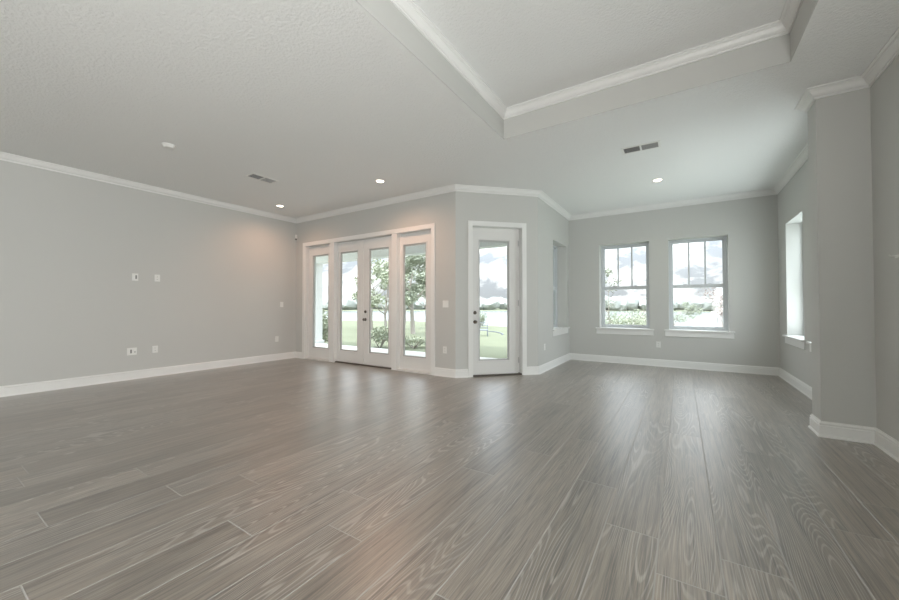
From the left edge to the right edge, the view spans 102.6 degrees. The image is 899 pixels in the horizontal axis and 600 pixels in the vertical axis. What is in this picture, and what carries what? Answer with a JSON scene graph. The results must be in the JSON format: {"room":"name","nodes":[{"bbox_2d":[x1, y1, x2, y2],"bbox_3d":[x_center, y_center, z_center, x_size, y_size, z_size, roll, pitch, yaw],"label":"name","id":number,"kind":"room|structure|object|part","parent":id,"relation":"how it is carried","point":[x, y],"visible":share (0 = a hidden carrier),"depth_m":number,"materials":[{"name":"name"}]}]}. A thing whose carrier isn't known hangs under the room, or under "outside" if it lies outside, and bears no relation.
{"room":"empty living room","nodes":[
{"label":"empty living room","id":0,"kind":"room"},
{"bbox_2d":[0,160,295,385],"bbox_3d":[-6.254,-0.346,4.517,0.300,3.240,10.022,-1,-1,33],"label":"wall","id":1,"kind":"structure","parent":0,"point":[71,247],"depth_m":5.82,"materials":[{"name":"paint"}]},
{"bbox_2d":[127,347,136,354],"bbox_3d":[-5.184,0.840,5.877,0.008,0.118,0.125,-1,-1,33],"label":"plate","id":2,"kind":"object","parent":1,"relation":"attached to","point":[130,351],"visible":1,"depth_m":5.88,"materials":[{"name":"white plastic"}]},
{"bbox_2d":[132,273,137,280],"bbox_3d":[-5.168,-0.377,5.920,0.008,0.118,0.080,-1,-1,33],"label":"plate","id":3,"kind":"object","parent":1,"relation":"attached to","point":[134,276],"visible":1,"depth_m":5.91,"materials":[{"name":"white plastic"}]},
{"bbox_2d":[0,351,295,396],"bbox_3d":[-6.197,1.199,4.277,0.028,0.142,9.722,-1,-1,33],"label":"baseboard","id":4,"kind":"structure","parent":1,"relation":"attached to","point":[34,387],"depth_m":5.82,"materials":[{"name":"white wood"}]},
{"bbox_2d":[0,152,295,222],"bbox_3d":[-6.176,-1.903,4.314,0.078,0.092,9.722,-1,-1,33],"label":"trim","id":5,"kind":"structure","parent":1,"relation":"attached to","point":[4,156],"depth_m":5.82,"materials":[{"name":"white wood"}]},
{"bbox_2d":[152,346,157,352],"bbox_3d":[-5.017,0.839,6.136,0.010,0.118,0.078,-1,-1,33],"label":"wall outlet","id":6,"kind":"object","parent":1,"relation":"attached to","point":[154,348],"visible":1,"depth_m":6.13,"materials":[{"name":"white plastic"}]},
{"bbox_2d":[154,275,159,281],"bbox_3d":[-5.007,-0.375,6.170,0.010,0.118,0.078,-1,-1,33],"label":"wall outlet","id":7,"kind":"object","parent":1,"relation":"attached to","point":[156,277],"visible":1,"depth_m":6.17,"materials":[{"name":"white plastic"}]},
{"bbox_2d":[296,191,455,368],"bbox_3d":[-1.785,-0.298,7.422,4.676,3.240,0.300,-1,-1,33],"label":"wall","id":8,"kind":"structure","parent":0,"point":[439,210],"depth_m":6.41,"materials":[{"name":"paint"}]},
{"bbox_2d":[295,352,301,358],"bbox_3d":[-3.474,1.265,8.288,0.269,0.142,0.028,-1,-1,33],"label":"baseboard","id":9,"kind":"structure","parent":8,"relation":"attached to","point":[297,354],"depth_m":8.28,"materials":[{"name":"white wood"}]},
{"bbox_2d":[302,223,434,374],"bbox_3d":[-1.742,0.001,7.343,3.697,2.640,0.259,-1,-1,33],"label":"door","id":10,"kind":"structure","parent":8,"relation":"in","point":[395,241],"depth_m":7.23,"materials":[{"name":"paint"}]},
{"bbox_3d":[-2.888,0.033,8.038,0.597,2.132,0.008,-1,-1,33],"label":"lite frame","id":11,"kind":"part","parent":10,"relation":"part of","materials":[{"name":"glass"}]},
{"bbox_3d":[-2.115,0.025,7.541,0.578,2.132,0.008,-1,-1,33],"label":"lite frame","id":12,"kind":"part","parent":10,"relation":"part of","materials":[{"name":"glass"}]},
{"bbox_3d":[-2.102,0.041,7.564,0.852,2.523,0.045,-1,-1,33],"label":"panel","id":13,"kind":"part","parent":10,"relation":"part of","materials":[{"name":"paint"}]},
{"bbox_3d":[-1.764,1.305,7.285,3.500,0.030,0.162,-1,-1,33],"label":"sidelight sill","id":14,"kind":"part","parent":10,"relation":"part of","materials":[{"name":"paint"}]},
{"bbox_3d":[-1.378,0.033,7.098,0.857,2.523,0.045,-1,-1,33],"label":"panel","id":15,"kind":"part","parent":10,"relation":"part of","materials":[{"name":"paint"}]},
{"bbox_3d":[-1.395,0.017,7.078,0.582,2.132,0.008,-1,-1,33],"label":"lite frame","id":16,"kind":"part","parent":10,"relation":"part of","materials":[{"name":"glass"}]},
{"bbox_3d":[-0.647,0.009,6.597,0.587,2.132,0.008,-1,-1,33],"label":"lite frame","id":17,"kind":"part","parent":10,"relation":"part of","materials":[{"name":"glass"}]},
{"bbox_2d":[296,184,454,222],"bbox_3d":[-1.747,-1.856,7.198,4.408,0.092,0.078,-1,-1,33],"label":"trim","id":18,"kind":"structure","parent":8,"relation":"attached to","point":[450,188],"depth_m":6.91,"materials":[{"name":"white wood"}]},
{"bbox_2d":[434,367,454,377],"bbox_3d":[-0.076,1.229,6.103,0.426,0.142,0.028,-1,-1,33],"label":"baseboard","id":19,"kind":"structure","parent":8,"relation":"attached to","point":[444,372],"depth_m":6.10,"materials":[{"name":"white wood"}]},
{"bbox_2d":[443,300,447,306],"bbox_3d":[-0.069,0.068,6.127,0.118,0.118,0.011,-1,-1,33],"label":"light switch","id":20,"kind":"object","parent":8,"relation":"attached to","point":[445,303],"visible":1,"depth_m":6.12,"materials":[{"name":"white plastic"}]},
{"bbox_2d":[0,358,898,599],"bbox_3d":[-1.522,1.353,3.204,9.090,0.200,12.980,-1,-1,33],"label":"floor","id":21,"kind":"structure","parent":0,"point":[292,478],"depth_m":2.29,"materials":[{"name":"grey wood"}]},
{"bbox_2d":[0,0,898,217],"bbox_3d":[-1.583,-1.977,3.238,9.170,0.020,13.080,-1,-1,33],"label":"ceiling","id":22,"kind":"structure","parent":0,"point":[317,98],"depth_m":3.80,"materials":[{"name":"white paint"}]},
{"bbox_2d":[161,143,175,149],"bbox_3d":[-3.530,-1.926,4.526,0.144,0.040,0.144,-1,-1,33],"label":"smoke detector","id":23,"kind":"object","parent":22,"relation":"attached to","point":[169,146],"visible":1,"depth_m":4.50,"materials":[{"name":"white plastic"}]},
{"bbox_2d":[245,173,277,183],"bbox_3d":[-2.967,-1.921,5.697,0.240,0.010,0.430,-1,-1,33],"label":"ceiling vent","id":24,"kind":"object","parent":22,"relation":"in","point":[251,175],"visible":1,"depth_m":5.69,"materials":[{"name":"white plastic"}]},
{"bbox_2d":[375,179,384,182],"bbox_3d":[-1.124,-1.920,5.824,0.164,0.010,0.164,-1,-1,33],"label":"recessed light","id":25,"kind":"object","parent":22,"relation":"in","point":[377,180],"visible":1,"depth_m":5.82,"materials":[{"name":"white plastic"}]},
{"bbox_2d":[621,140,660,154],"bbox_3d":[2.439,-1.940,4.593,0.440,0.010,0.220,-1,-1,33],"label":"ceiling vent","id":26,"kind":"object","parent":22,"relation":"in","point":[655,144],"visible":1,"depth_m":4.58,"materials":[{"name":"white plastic"}]},
{"bbox_2d":[652,178,662,181],"bbox_3d":[3.338,-1.921,5.777,0.164,0.010,0.164,-1,-1,33],"label":"recessed light","id":27,"kind":"object","parent":22,"relation":"in","point":[657,179],"visible":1,"depth_m":5.78,"materials":[{"name":"white plastic"}]},
{"bbox_2d":[455,191,537,368],"bbox_3d":[0.799,-0.316,6.336,1.494,3.240,0.300,0,-1,-12],"label":"wall","id":28,"kind":"structure","parent":0,"point":[472,206],"depth_m":6.19,"materials":[{"name":"paint"}]},
{"bbox_2d":[455,369,467,377],"bbox_3d":[0.203,1.228,6.014,0.228,0.142,0.028,0,-1,-12],"label":"baseboard","id":29,"kind":"structure","parent":28,"relation":"attached to","point":[459,373],"depth_m":6.01,"materials":[{"name":"white wood"}]},
{"bbox_2d":[468,220,526,376],"bbox_3d":[0.804,-0.019,6.292,1.054,2.645,0.259,0,-1,-12],"label":"door","id":30,"kind":"structure","parent":28,"relation":"in","point":[513,234],"depth_m":6.26,"materials":[{"name":"paint"}]},
{"bbox_3d":[0.773,0.003,6.250,0.604,2.131,0.008,0,-1,-12],"label":"lite frame","id":31,"kind":"part","parent":30,"relation":"part of","materials":[{"name":"glass"}]},
{"bbox_2d":[455,184,540,196],"bbox_3d":[0.839,-1.873,6.177,1.559,0.092,0.078,0,-1,-12],"label":"trim","id":32,"kind":"structure","parent":28,"relation":"attached to","point":[461,188],"depth_m":6.17,"materials":[{"name":"white wood"}]},
{"bbox_2d":[527,366,539,374],"bbox_3d":[1.461,1.232,6.287,0.234,0.142,0.028,0,-1,-12],"label":"baseboard","id":33,"kind":"structure","parent":28,"relation":"attached to","point":[531,370],"depth_m":6.29,"materials":[{"name":"white wood"}]},
{"bbox_2d":[538,198,569,365],"bbox_3d":[2.084,-0.298,7.439,0.300,3.240,2.402,-1,-1,33],"label":"wall","id":34,"kind":"structure","parent":0,"point":[553,228],"depth_m":6.98,"materials":[{"name":"paint"}]},
{"bbox_2d":[538,191,570,219],"bbox_3d":[2.153,-1.856,7.223,0.078,0.092,2.134,-1,-1,33],"label":"trim","id":35,"kind":"structure","parent":34,"relation":"attached to","point":[542,195],"depth_m":7.05,"materials":[{"name":"white wood"}]},
{"bbox_2d":[539,353,570,373],"bbox_3d":[2.138,1.247,7.194,0.028,0.142,2.113,-1,-1,33],"label":"baseboard","id":36,"kind":"structure","parent":34,"relation":"attached to","point":[549,365],"depth_m":7.02,"materials":[{"name":"white wood"}]},
{"bbox_2d":[552,246,569,335],"bbox_3d":[2.210,-0.234,7.581,0.338,1.907,1.141,-1,-1,33],"label":"window","id":37,"kind":"structure","parent":34,"relation":"in","point":[556,330],"depth_m":8.01,"materials":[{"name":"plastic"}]},
{"bbox_3d":[2.093,-0.686,7.663,0.030,0.917,0.901,-1,-1,33],"label":"sash","id":38,"kind":"part","parent":37,"relation":"part of","materials":[{"name":"plastic"}]},
{"bbox_3d":[2.123,0.133,7.631,0.032,0.854,0.901,-1,-1,33],"label":"sash","id":39,"kind":"part","parent":37,"relation":"part of","materials":[{"name":"plastic"}]},
{"bbox_3d":[2.106,-0.298,7.649,0.090,1.777,0.985,-1,-1,33],"label":"frame","id":40,"kind":"part","parent":37,"relation":"part of","materials":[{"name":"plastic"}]},
{"bbox_2d":[355,0,817,138],"bbox_3d":[0.278,-2.162,1.403,2.576,0.330,5.408,-1,-1,33],"label":"wall","id":41,"kind":"structure","parent":0,"point":[779,50],"depth_m":3.33,"materials":[{"name":"paint"}]},
{"bbox_2d":[390,0,506,119],"bbox_3d":[-0.770,-2.270,2.078,0.078,0.092,5.400,-1,-1,33],"label":"trim","id":42,"kind":"structure","parent":41,"relation":"attached to","point":[409,9],"depth_m":3.25,"materials":[{"name":"white wood"}]},
{"bbox_2d":[504,20,788,119],"bbox_3d":[1.717,-2.244,3.643,2.568,0.092,0.078,-1,-1,33],"label":"trim","id":43,"kind":"structure","parent":41,"relation":"attached to","point":[774,29],"depth_m":3.46,"materials":[{"name":"white wood"}]},
{"bbox_2d":[779,0,802,32],"bbox_3d":[1.325,-2.292,0.731,0.078,0.092,5.400,-1,-1,33],"label":"trim","id":44,"kind":"structure","parent":41,"relation":"attached to","point":[791,8],"depth_m":2.83,"materials":[{"name":"white wood"}]},
{"bbox_2d":[413,0,785,106],"bbox_3d":[0.278,-2.352,1.406,2.768,0.050,5.600,-1,-1,33],"label":"ceiling","id":45,"kind":"structure","parent":0,"point":[523,50],"depth_m":3.07,"materials":[{"name":"white paint"}]},
{"bbox_2d":[569,194,779,367],"bbox_3d":[4.266,-0.300,7.285,4.138,3.240,0.300,-1,-1,33],"label":"wall","id":46,"kind":"structure","parent":0,"point":[750,225],"depth_m":6.91,"materials":[{"name":"paint"}]},
{"bbox_2d":[596,243,653,335],"bbox_3d":[3.697,-0.234,7.615,1.098,1.907,0.338,-1,-1,33],"label":"window","id":47,"kind":"structure","parent":46,"relation":"in","point":[605,328],"depth_m":7.66,"materials":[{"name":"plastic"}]},
{"bbox_3d":[3.772,-0.685,7.740,0.858,0.917,0.030,-1,-1,33],"label":"sash","id":48,"kind":"part","parent":47,"relation":"part of","materials":[{"name":"glass"}]},
{"bbox_3d":[3.753,0.134,7.696,0.858,0.854,0.032,-1,-1,33],"label":"sash","id":49,"kind":"part","parent":47,"relation":"part of","materials":[{"name":"glass"}]},
{"bbox_2d":[569,189,776,220],"bbox_3d":[4.164,-1.857,7.152,3.538,0.092,0.078,-1,-1,33],"label":"trim","id":50,"kind":"structure","parent":46,"relation":"attached to","point":[767,192],"depth_m":6.97,"materials":[{"name":"white wood"}]},
{"bbox_2d":[570,353,778,375],"bbox_3d":[4.178,1.246,7.122,3.538,0.142,0.028,-1,-1,33],"label":"baseboard","id":51,"kind":"structure","parent":46,"relation":"attached to","point":[762,370],"depth_m":6.93,"materials":[{"name":"white wood"}]},
{"bbox_2d":[664,236,734,338],"bbox_3d":[4.769,-0.245,6.926,1.096,1.907,0.338,-1,-1,33],"label":"window","id":52,"kind":"structure","parent":46,"relation":"in","point":[676,331],"depth_m":6.92,"materials":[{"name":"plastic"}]},
{"bbox_3d":[4.844,-0.696,7.051,0.856,0.917,0.030,-1,-1,33],"label":"sash","id":53,"kind":"part","parent":52,"relation":"part of","materials":[{"name":"glass"}]},
{"bbox_3d":[4.824,0.123,7.007,0.856,0.854,0.032,-1,-1,33],"label":"sash","id":54,"kind":"part","parent":52,"relation":"part of","materials":[{"name":"glass"}]},
{"bbox_2d":[679,302,702,325],"bbox_3d":[10.043,0.912,14.986,0.852,1.715,0.509,-1,-1,33],"label":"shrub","id":55,"kind":"object","parent":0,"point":[695,310],"visible":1,"depth_m":14.98,"materials":[{"name":"green plant"}]},
{"bbox_2d":[778,55,898,440],"bbox_3d":[2.316,-0.408,0.705,0.300,3.240,13.480,-1,-1,33],"label":"wall","id":56,"kind":"structure","parent":0,"point":[793,199],"depth_m":3.07,"materials":[{"name":"paint"}]},
{"bbox_2d":[773,144,807,193],"bbox_3d":[4.730,-1.895,4.833,0.078,0.092,3.366,-1,-1,33],"label":"trim","id":57,"kind":"structure","parent":56,"relation":"attached to","point":[802,157],"depth_m":5.22,"materials":[{"name":"white wood"}]},
{"bbox_2d":[782,335,805,349],"bbox_3d":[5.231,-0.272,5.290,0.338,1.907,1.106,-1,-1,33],"label":"window sill","id":58,"kind":"structure","parent":56,"relation":"in","point":[798,341],"depth_m":5.29,"materials":[{"name":"plastic"}]},
{"bbox_2d":[778,368,811,399],"bbox_3d":[4.751,1.207,4.769,0.028,0.142,3.366,-1,-1,33],"label":"baseboard","id":59,"kind":"structure","parent":56,"relation":"attached to","point":[795,382],"depth_m":5.24,"materials":[{"name":"white wood"}]},
{"bbox_2d":[861,27,898,86],"bbox_3d":[1.176,-1.986,-0.693,0.078,0.092,9.252,-1,-1,33],"label":"trim","id":60,"kind":"structure","parent":56,"relation":"attached to","point":[889,51],"depth_m":2.89,"materials":[{"name":"white wood"}]},
{"bbox_2d":[874,428,898,461],"bbox_3d":[1.197,1.117,-0.757,0.028,0.142,9.252,-1,-1,33],"label":"baseboard","id":61,"kind":"structure","parent":56,"relation":"attached to","point":[886,443],"depth_m":2.93,"materials":[{"name":"white wood"}]},
{"bbox_2d":[807,87,876,427],"bbox_3d":[3.636,-0.365,3.355,0.345,3.240,0.262,-1,-1,33],"label":"wall","id":62,"kind":"structure","parent":0,"point":[839,126],"depth_m":3.25,"materials":[{"name":"paint"}]},
{"bbox_2d":[795,88,815,112],"bbox_3d":[3.458,-1.917,3.494,0.078,0.092,0.418,-1,-1,33],"label":"trim","id":63,"kind":"structure","parent":62,"relation":"attached to","point":[806,101],"depth_m":3.48,"materials":[{"name":"white wood"}]},
{"bbox_2d":[808,413,820,435],"bbox_3d":[3.479,1.185,3.430,0.028,0.142,0.318,-1,-1,33],"label":"baseboard","id":64,"kind":"structure","parent":62,"relation":"attached to","point":[814,421],"depth_m":3.43,"materials":[{"name":"white wood"}]},
{"bbox_2d":[807,75,868,98],"bbox_3d":[3.512,-1.921,3.258,0.423,0.092,0.078,-1,-1,33],"label":"trim","id":65,"kind":"structure","parent":62,"relation":"attached to","point":[853,83],"depth_m":3.25,"materials":[{"name":"white wood"}]},
{"bbox_2d":[818,421,875,444],"bbox_3d":[3.546,1.182,3.215,0.373,0.142,0.028,-1,-1,33],"label":"baseboard","id":66,"kind":"structure","parent":62,"relation":"attached to","point":[847,432],"depth_m":3.21,"materials":[{"name":"white wood"}]},
{"bbox_3d":[-3.178,-1.529,9.799,11.082,0.060,2.158,-1,-1,33],"label":"ceiling","id":67,"kind":"structure","parent":0,"visible":0},
{"bbox_2d":[316,242,506,263],"bbox_3d":[-2.518,-1.473,10.824,11.082,0.500,0.280,-1,-1,33],"label":"beam","id":68,"kind":"structure","parent":67,"relation":"attached to","point":[417,249],"depth_m":10.18,"materials":[{"name":"white paint"}]},
{"label":"outside","id":69,"kind":"structure","parent":0,"visible":0},
{"bbox_2d":[325,311,721,326],"bbox_3d":[71.669,3.498,111.402,520.000,0.260,255.000,-1,-1,33],"label":"lake","id":70,"kind":"structure","parent":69,"point":[495,318],"depth_m":47.84,"materials":[{"name":"grey liquid"}]},
{"bbox_2d":[698,283,722,326],"bbox_3d":[10.137,0.540,13.723,1.120,2.413,1.104,0,-1,-19],"label":"sapling","id":71,"kind":"object","parent":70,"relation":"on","point":[717,289],"visible":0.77,"depth_m":13.60,"materials":[{"name":"green plant"}]},
{"bbox_2d":[706,291,722,326],"bbox_3d":[15.060,0.558,19.317,1.597,2.575,1.904,1,-1,-36],"label":"tree","id":72,"kind":"object","parent":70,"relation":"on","point":[720,313],"visible":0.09,"depth_m":19.56,"materials":[{"name":"green plant"}]},
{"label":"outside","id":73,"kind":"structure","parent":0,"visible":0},
{"bbox_2d":[324,320,506,357],"bbox_3d":[-0.568,1.660,-0.911,280.000,0.450,57.900,-1,-1,33],"label":"lawn","id":74,"kind":"structure","parent":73,"point":[494,345],"depth_m":16.70,"materials":[{"name":"green plant"}]},
{"bbox_2d":[322,310,327,341],"bbox_3d":[-4.804,0.997,13.449,0.919,1.439,1.321,0,-1,-12],"label":"shrub","id":75,"kind":"object","parent":74,"relation":"on","point":[324,320],"visible":0.37,"depth_m":13.45,"materials":[{"name":"green plant"}]},
{"bbox_2d":[351,270,386,329],"bbox_3d":[-4.799,-0.164,21.963,2.494,4.115,2.225,-1,-1,33],"label":"tree","id":76,"kind":"object","parent":74,"relation":"on","point":[383,286],"visible":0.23,"depth_m":21.85,"materials":[{"name":"green plant"}]},
{"bbox_2d":[371,326,387,347],"bbox_3d":[-2.427,1.302,12.583,1.207,0.808,1.150,-1,-1,33],"label":"shrub","id":77,"kind":"object","parent":74,"relation":"on","point":[382,337],"visible":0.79,"depth_m":12.46,"materials":[{"name":"green plant"}]},
{"bbox_2d":[371,259,410,329],"bbox_3d":[-2.994,-0.182,17.200,2.548,3.980,2.274,-1,-1,33],"label":"tree","id":78,"kind":"object","parent":74,"relation":"on","point":[381,273],"visible":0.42,"depth_m":17.00,"materials":[{"name":"green leaf"},{"name":"bark"}]},
{"bbox_2d":[315,343,497,358],"bbox_3d":[-3.140,1.501,9.809,11.082,0.220,2.298,-1,-1,33],"label":"patio slab","id":79,"kind":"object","parent":74,"relation":"on","point":[380,350],"depth_m":9.93,"materials":[{"name":"concrete"}]},
{"bbox_2d":[315,264,323,343],"bbox_3d":[-4.454,0.198,12.041,0.380,2.800,0.380,-1,-1,33],"label":"porch column","id":80,"kind":"structure","parent":79,"relation":"on","point":[319,267],"depth_m":11.97,"materials":[{"name":"white paint"}]},
{"bbox_2d":[405,261,416,324],"bbox_3d":[-3.010,-0.400,23.031,1.982,4.634,2.026,0,-1,9],"label":"tree","id":81,"kind":"object","parent":74,"relation":"on","point":[409,273],"visible":0.07,"depth_m":22.91,"materials":[{"name":"green plant"}]},
{"bbox_2d":[405,335,424,347],"bbox_3d":[-1.162,1.471,12.540,1.586,0.481,1.643,-1,-1,33],"label":"shrub","id":82,"kind":"object","parent":74,"relation":"on","point":[412,339],"visible":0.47,"depth_m":12.51,"materials":[{"name":"green plant"}]},
{"bbox_2d":[405,254,425,333],"bbox_3d":[-1.984,-0.419,18.968,1.967,4.522,1.670,0,-1,14],"label":"tree","id":83,"kind":"object","parent":74,"relation":"on","point":[411,291],"visible":0.7,"depth_m":18.93,"materials":[{"name":"green plant"}]},
{"bbox_2d":[411,270,424,306],"bbox_3d":[-2.146,-0.197,28.750,2.185,4.416,1.932,0,-1,2],"label":"tree","id":84,"kind":"object","parent":74,"relation":"on","point":[420,278],"visible":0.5,"depth_m":28.43,"materials":[{"name":"green plant"}]},
{"bbox_2d":[480,312,487,327],"bbox_3d":[2.015,1.282,23.986,0.976,1.233,1.032,-1,-1,33],"label":"shrub","id":85,"kind":"object","parent":74,"relation":"on","point":[482,316],"visible":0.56,"depth_m":23.91,"materials":[{"name":"green plant"}]},
{"bbox_2d":[480,323,487,335],"bbox_3d":[1.665,1.435,17.614,0.428,0.632,0.493,0,-1,4],"label":"garden chair","id":86,"kind":"object","parent":74,"relation":"on","point":[487,323],"visible":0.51,"depth_m":17.70,"materials":[{"name":"metal"}]},
{"bbox_2d":[605,267,622,323],"bbox_3d":[5.439,0.289,12.392,0.668,2.872,1.034,1,-1,-40],"label":"sapling","id":87,"kind":"object","parent":74,"relation":"on","point":[608,271],"visible":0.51,"depth_m":12.31,"materials":[{"name":"green plant"}]},
{"bbox_2d":[608,313,645,324],"bbox_3d":[7.360,1.147,14.950,1.623,1.214,1.487,-1,-1,33],"label":"shrub","id":88,"kind":"object","parent":74,"relation":"on","point":[619,318],"visible":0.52,"depth_m":14.99,"materials":[{"name":"green plant"}]},
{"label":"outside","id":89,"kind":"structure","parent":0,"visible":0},
{"bbox_2d":[323,308,716,311],"bbox_3d":[58.817,1.585,104.826,465.526,3.330,239.984,-1,-1,33],"label":"shore","id":90,"kind":"structure","parent":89,"point":[497,309],"depth_m":112.96,"materials":[{"name":"green plant"}]},
{"bbox_2d":[323,295,722,310],"bbox_3d":[27.478,-0.204,75.964,247.263,7.314,131.835,-1,-1,33],"label":"treeline","id":91,"kind":"object","parent":90,"relation":"on","point":[629,303],"visible":0.22,"depth_m":106.87,"materials":[{"name":"green plant"}]},
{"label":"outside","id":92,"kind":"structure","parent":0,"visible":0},
{"bbox_2d":[623,309,645,324],"bbox_3d":[8.753,1.092,16.495,1.605,1.372,1.326,0,-1,-21],"label":"shrub","id":93,"kind":"object","parent":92,"point":[631,313],"visible":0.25,"depth_m":16.35,"materials":[{"name":"green plant"}]},
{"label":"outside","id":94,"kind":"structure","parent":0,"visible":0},
{"bbox_2d":[605,311,629,323],"bbox_3d":[8.211,1.168,18.011,1.935,1.274,1.667,1,-1,-36],"label":"shrub","id":95,"kind":"object","parent":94,"point":[611,316],"visible":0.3,"depth_m":17.62,"materials":[{"name":"green plant"}]},
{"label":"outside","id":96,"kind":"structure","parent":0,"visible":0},
{"bbox_2d":[673,311,684,325],"bbox_3d":[16.857,1.269,26.949,1.338,1.359,1.153,-1,-1,33],"label":"shrub","id":97,"kind":"object","parent":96,"point":[679,313],"visible":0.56,"depth_m":26.83,"materials":[{"name":"green plant"}]}
]}

